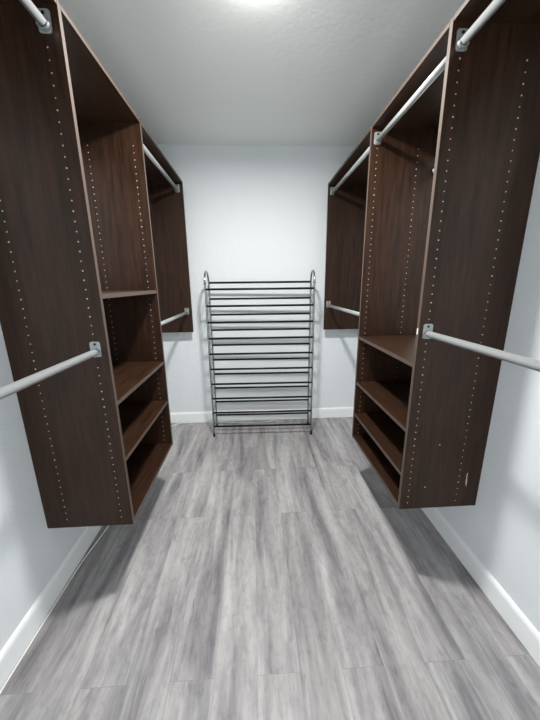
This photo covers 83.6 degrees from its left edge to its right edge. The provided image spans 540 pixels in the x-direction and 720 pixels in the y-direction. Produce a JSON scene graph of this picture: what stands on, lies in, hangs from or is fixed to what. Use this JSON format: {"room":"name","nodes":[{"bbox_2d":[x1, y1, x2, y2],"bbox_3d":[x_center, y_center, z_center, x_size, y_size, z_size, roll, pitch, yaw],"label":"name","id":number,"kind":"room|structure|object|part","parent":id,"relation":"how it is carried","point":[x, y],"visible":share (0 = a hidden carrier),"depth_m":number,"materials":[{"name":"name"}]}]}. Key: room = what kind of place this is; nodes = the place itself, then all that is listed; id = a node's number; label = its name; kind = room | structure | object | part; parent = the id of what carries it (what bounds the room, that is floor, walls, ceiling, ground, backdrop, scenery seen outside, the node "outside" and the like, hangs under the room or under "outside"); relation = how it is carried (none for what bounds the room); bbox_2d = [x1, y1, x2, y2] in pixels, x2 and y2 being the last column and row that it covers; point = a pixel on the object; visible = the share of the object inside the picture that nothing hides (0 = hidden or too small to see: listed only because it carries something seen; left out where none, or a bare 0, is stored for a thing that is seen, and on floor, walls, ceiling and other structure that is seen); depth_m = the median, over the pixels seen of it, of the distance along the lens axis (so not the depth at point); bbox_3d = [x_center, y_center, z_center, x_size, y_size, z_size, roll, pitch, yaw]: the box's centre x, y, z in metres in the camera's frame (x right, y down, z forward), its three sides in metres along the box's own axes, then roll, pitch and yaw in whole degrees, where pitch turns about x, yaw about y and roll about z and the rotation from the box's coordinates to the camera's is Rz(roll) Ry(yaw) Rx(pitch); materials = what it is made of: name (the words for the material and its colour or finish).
{"room":"walk-in closet","nodes":[
{"label":"walk-in closet","id":0,"kind":"room"},
{"bbox_2d":[0,324,85,651],"bbox_3d":[-1.020,-0.133,1.062,0.100,2.440,3.632,-1,14,-3],"label":"wall","id":1,"kind":"structure","parent":0,"point":[31,552],"depth_m":1.15,"materials":[{"name":"white paint"}]},
{"bbox_2d":[0,0,56,3],"bbox_3d":[-0.753,-0.824,0.026,0.362,0.016,1.736,-1,14,-3],"label":"shelf","id":2,"kind":"object","parent":1,"relation":"attached to","point":[7,1],"visible":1,"depth_m":0.87,"materials":[{"name":"brown laminate"}]},
{"bbox_2d":[0,526,101,689],"bbox_3d":[-0.950,0.997,1.351,0.013,0.105,3.432,-1,14,-3],"label":"baseboard","id":3,"kind":"structure","parent":1,"relation":"attached to","point":[22,636],"depth_m":1.24,"materials":[{"name":"white paint"}]},
{"bbox_2d":[0,0,172,527],"bbox_3d":[-0.809,-0.244,1.419,0.362,1.825,0.684,-1,14,-3],"label":"closet shelving unit","id":4,"kind":"object","parent":1,"relation":"attached to","point":[77,260],"visible":1,"depth_m":1.17,"materials":[{"name":"brown laminate"}]},
{"bbox_2d":[19,0,52,33],"bbox_3d":[-0.613,-0.780,0.045,0.038,0.058,1.736,-1,14,-3],"label":"closet rod","id":5,"kind":"object","parent":4,"relation":"attached to","point":[42,17],"visible":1,"depth_m":0.87,"materials":[{"name":"grey metal"}]},
{"bbox_2d":[0,342,101,399],"bbox_3d":[-0.603,0.172,0.286,0.038,0.058,1.736,-1,14,-3],"label":"closet rod","id":6,"kind":"object","parent":4,"relation":"attached to","point":[95,347],"visible":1,"depth_m":0.85,"materials":[{"name":"grey metal"}]},
{"bbox_3d":[-0.819,-1.120,1.197,0.362,0.016,0.645,-1,14,-3],"label":"panel","id":7,"kind":"part","parent":4,"relation":"part of","materials":[{"name":"brown laminate"}]},
{"bbox_3d":[-0.827,-0.325,1.740,0.362,1.825,0.020,-1,14,-3],"label":"panel","id":8,"kind":"part","parent":4,"relation":"part of","materials":[{"name":"brown laminate"}]},
{"bbox_2d":[102,290,156,298],"bbox_3d":[-0.811,-0.307,1.403,0.360,0.019,0.645,-1,14,-3],"label":"shelf","id":9,"kind":"object","parent":4,"relation":"attached to","point":[105,293],"depth_m":1.44,"materials":[{"name":"brown laminate"}]},
{"bbox_2d":[112,361,163,404],"bbox_3d":[-0.806,0.099,1.506,0.360,0.019,0.645,-1,14,-3],"label":"shelf","id":10,"kind":"object","parent":4,"relation":"attached to","point":[128,375],"depth_m":1.57,"materials":[{"name":"brown laminate"}]},
{"bbox_2d":[118,400,167,460],"bbox_3d":[-0.803,0.344,1.568,0.360,0.019,0.645,-1,14,-3],"label":"shelf","id":11,"kind":"object","parent":4,"relation":"attached to","point":[137,417],"depth_m":1.64,"materials":[{"name":"brown laminate"}]},
{"bbox_3d":[-0.799,0.631,1.641,0.361,0.019,0.645,-1,14,-3],"label":"panel","id":12,"kind":"part","parent":4,"relation":"part of","materials":[{"name":"brown laminate"}]},
{"bbox_2d":[143,144,179,191],"bbox_3d":[-0.723,-1.273,1.992,0.038,0.058,0.921,-1,14,-3],"label":"closet rod","id":13,"kind":"object","parent":4,"relation":"attached to","point":[176,187],"visible":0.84,"depth_m":1.98,"materials":[{"name":"grey metal"}]},
{"bbox_2d":[161,308,188,325],"bbox_3d":[-0.713,-0.320,2.234,0.038,0.058,0.921,-1,14,-3],"label":"closet rod","id":14,"kind":"object","parent":4,"relation":"attached to","point":[186,312],"visible":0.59,"depth_m":2.25,"materials":[{"name":"grey metal"}]},
{"bbox_2d":[141,122,181,182],"bbox_3d":[-0.863,-1.317,1.973,0.362,0.016,0.921,-1,14,-3],"label":"shelf","id":15,"kind":"object","parent":1,"relation":"attached to","point":[153,175],"visible":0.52,"depth_m":2.07,"materials":[{"name":"brown laminate"}]},
{"bbox_2d":[147,181,193,332],"bbox_3d":[-0.882,-0.845,2.577,0.362,1.228,0.019,-1,14,-3],"label":"end panel","id":16,"kind":"object","parent":1,"relation":"attached to","point":[167,210],"visible":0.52,"depth_m":2.56,"materials":[{"name":"brown laminate"}]},
{"bbox_2d":[157,144,357,412],"bbox_3d":[-0.110,-0.590,2.822,1.915,2.440,0.100,-1,14,-3],"label":"wall","id":17,"kind":"structure","parent":0,"point":[253,212],"depth_m":2.72,"materials":[{"name":"white paint"}]},
{"bbox_2d":[170,407,352,422],"bbox_3d":[-0.094,0.556,3.054,1.889,0.105,0.013,-1,14,-3],"label":"baseboard","id":18,"kind":"structure","parent":17,"relation":"attached to","point":[181,417],"depth_m":3.05,"materials":[{"name":"white paint"}]},
{"bbox_2d":[58,0,464,146],"bbox_3d":[-0.028,-1.388,0.800,2.115,0.100,3.632,-1,14,-3],"label":"ceiling","id":19,"kind":"structure","parent":0,"point":[193,72],"depth_m":1.53,"materials":[{"name":"white paint"}]},
{"bbox_2d":[0,417,539,719],"bbox_3d":[0.000,1.074,1.425,2.115,0.100,3.632,-1,14,-3],"label":"floor","id":20,"kind":"structure","parent":0,"point":[262,572],"depth_m":1.28,"materials":[{"name":"grey laminate"}]},
{"bbox_2d":[0,414,282,693],"bbox_3d":[-0.841,0.963,1.541,1.025,0.077,3.569,3,15,16],"label":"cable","id":21,"kind":"object","parent":20,"relation":"on","point":[30,643],"visible":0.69,"depth_m":1.33,"materials":[{"name":"white plastic"}]},
{"bbox_2d":[204,269,315,436],"bbox_3d":[-0.077,-0.040,2.665,0.903,1.451,0.212,-1,14,-2],"label":"shoe rack","id":22,"kind":"object","parent":20,"relation":"on","point":[311,287],"visible":1,"depth_m":2.64,"materials":[{"name":"silver metal"}]},
{"bbox_3d":[-0.516,-0.037,2.652,0.016,1.439,0.205,-1,14,-2],"label":"frame","id":23,"kind":"part","parent":22,"relation":"part of","materials":[{"name":"silver metal"}]},
{"bbox_3d":[0.363,-0.053,2.676,0.016,1.439,0.205,-1,14,-2],"label":"frame","id":24,"kind":"part","parent":22,"relation":"part of","materials":[{"name":"silver metal"}]},
{"bbox_2d":[436,155,539,632],"bbox_3d":[0.992,-0.181,1.163,0.100,2.440,3.632,-1,14,-3],"label":"wall","id":25,"kind":"structure","parent":0,"point":[502,529],"depth_m":1.16,"materials":[{"name":"white paint"}]},
{"bbox_2d":[323,183,366,329],"bbox_3d":[0.669,-0.878,2.656,0.361,1.219,0.019,-1,14,-3],"label":"end panel","id":26,"kind":"object","parent":25,"relation":"attached to","point":[346,209],"visible":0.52,"depth_m":2.63,"materials":[{"name":"brown laminate"}]},
{"bbox_2d":[329,127,370,184],"bbox_3d":[0.688,-1.345,2.053,0.361,0.016,0.921,-1,14,-3],"label":"shelf","id":27,"kind":"object","parent":25,"relation":"attached to","point":[359,176],"visible":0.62,"depth_m":2.14,"materials":[{"name":"brown laminate"}]},
{"bbox_2d":[352,16,539,508],"bbox_3d":[0.742,-0.281,1.497,0.362,1.807,0.684,-1,14,-3],"label":"closet shelving unit","id":28,"kind":"object","parent":25,"relation":"attached to","point":[454,153],"visible":0.98,"depth_m":1.23,"materials":[{"name":"brown laminate"}]},
{"bbox_2d":[326,301,358,315],"bbox_3d":[0.553,-0.392,2.287,0.038,0.058,0.921,-1,14,-3],"label":"closet rod","id":29,"kind":"object","parent":28,"relation":"attached to","point":[328,304],"visible":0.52,"depth_m":2.28,"materials":[{"name":"grey metal"}]},
{"bbox_2d":[330,146,369,194],"bbox_3d":[0.543,-1.289,2.059,0.038,0.058,0.921,-1,14,-3],"label":"closet rod","id":30,"kind":"object","parent":28,"relation":"attached to","point":[332,189],"visible":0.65,"depth_m":2.02,"materials":[{"name":"grey metal"}]},
{"bbox_3d":[0.753,0.585,1.717,0.360,0.019,0.645,-1,14,-3],"label":"panel","id":31,"kind":"part","parent":28,"relation":"part of","materials":[{"name":"brown laminate"}]},
{"bbox_2d":[354,412,404,474],"bbox_3d":[0.751,0.431,1.678,0.359,0.019,0.645,-1,14,-3],"label":"shelf","id":32,"kind":"object","parent":28,"relation":"attached to","point":[385,432],"depth_m":1.70,"materials":[{"name":"brown laminate"}]},
{"bbox_2d":[356,380,410,431],"bbox_3d":[0.749,0.222,1.625,0.359,0.019,0.645,-1,14,-3],"label":"shelf","id":33,"kind":"object","parent":28,"relation":"attached to","point":[392,396],"depth_m":1.68,"materials":[{"name":"brown laminate"}]},
{"bbox_2d":[359,335,415,366],"bbox_3d":[0.746,-0.061,1.553,0.359,0.019,0.645,-1,14,-3],"label":"shelf","id":34,"kind":"object","parent":28,"relation":"attached to","point":[401,347],"depth_m":1.60,"materials":[{"name":"brown laminate"}]},
{"bbox_3d":[0.724,-0.363,1.818,0.361,1.807,0.020,-1,14,-3],"label":"panel","id":35,"kind":"part","parent":28,"relation":"part of","materials":[{"name":"brown laminate"}]},
{"bbox_3d":[0.732,-1.149,1.277,0.361,0.016,0.645,-1,14,-3],"label":"panel","id":36,"kind":"part","parent":28,"relation":"part of","materials":[{"name":"brown laminate"}]},
{"bbox_3d":[0.587,-1.083,1.286,0.025,0.025,0.639,-1,14,-3],"label":"hanging rod","id":37,"kind":"part","parent":28,"relation":"part of","materials":[{"name":"grey metal"}]},
{"bbox_2d":[455,0,505,51],"bbox_3d":[0.653,-0.796,0.112,0.038,0.058,1.736,-1,14,-3],"label":"closet rod","id":38,"kind":"object","parent":28,"relation":"attached to","point":[464,35],"visible":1,"depth_m":0.89,"materials":[{"name":"grey metal"}]},
{"bbox_2d":[422,324,539,371],"bbox_3d":[0.663,0.100,0.340,0.038,0.058,1.736,-1,14,-3],"label":"closet rod","id":39,"kind":"object","parent":28,"relation":"attached to","point":[428,333],"visible":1,"depth_m":0.88,"materials":[{"name":"grey metal"}]},
{"bbox_2d":[353,407,539,666],"bbox_3d":[0.949,0.952,1.447,0.013,0.105,3.432,-1,14,-3],"label":"baseboard","id":40,"kind":"structure","parent":25,"relation":"attached to","point":[513,616],"depth_m":1.30,"materials":[{"name":"white paint"}]},
{"bbox_2d":[454,0,539,23],"bbox_3d":[0.798,-0.853,0.106,0.361,0.016,1.736,-1,14,-3],"label":"shelf","id":41,"kind":"object","parent":25,"relation":"attached to","point":[510,11],"visible":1,"depth_m":0.91,"materials":[{"name":"brown laminate"}]}
]}

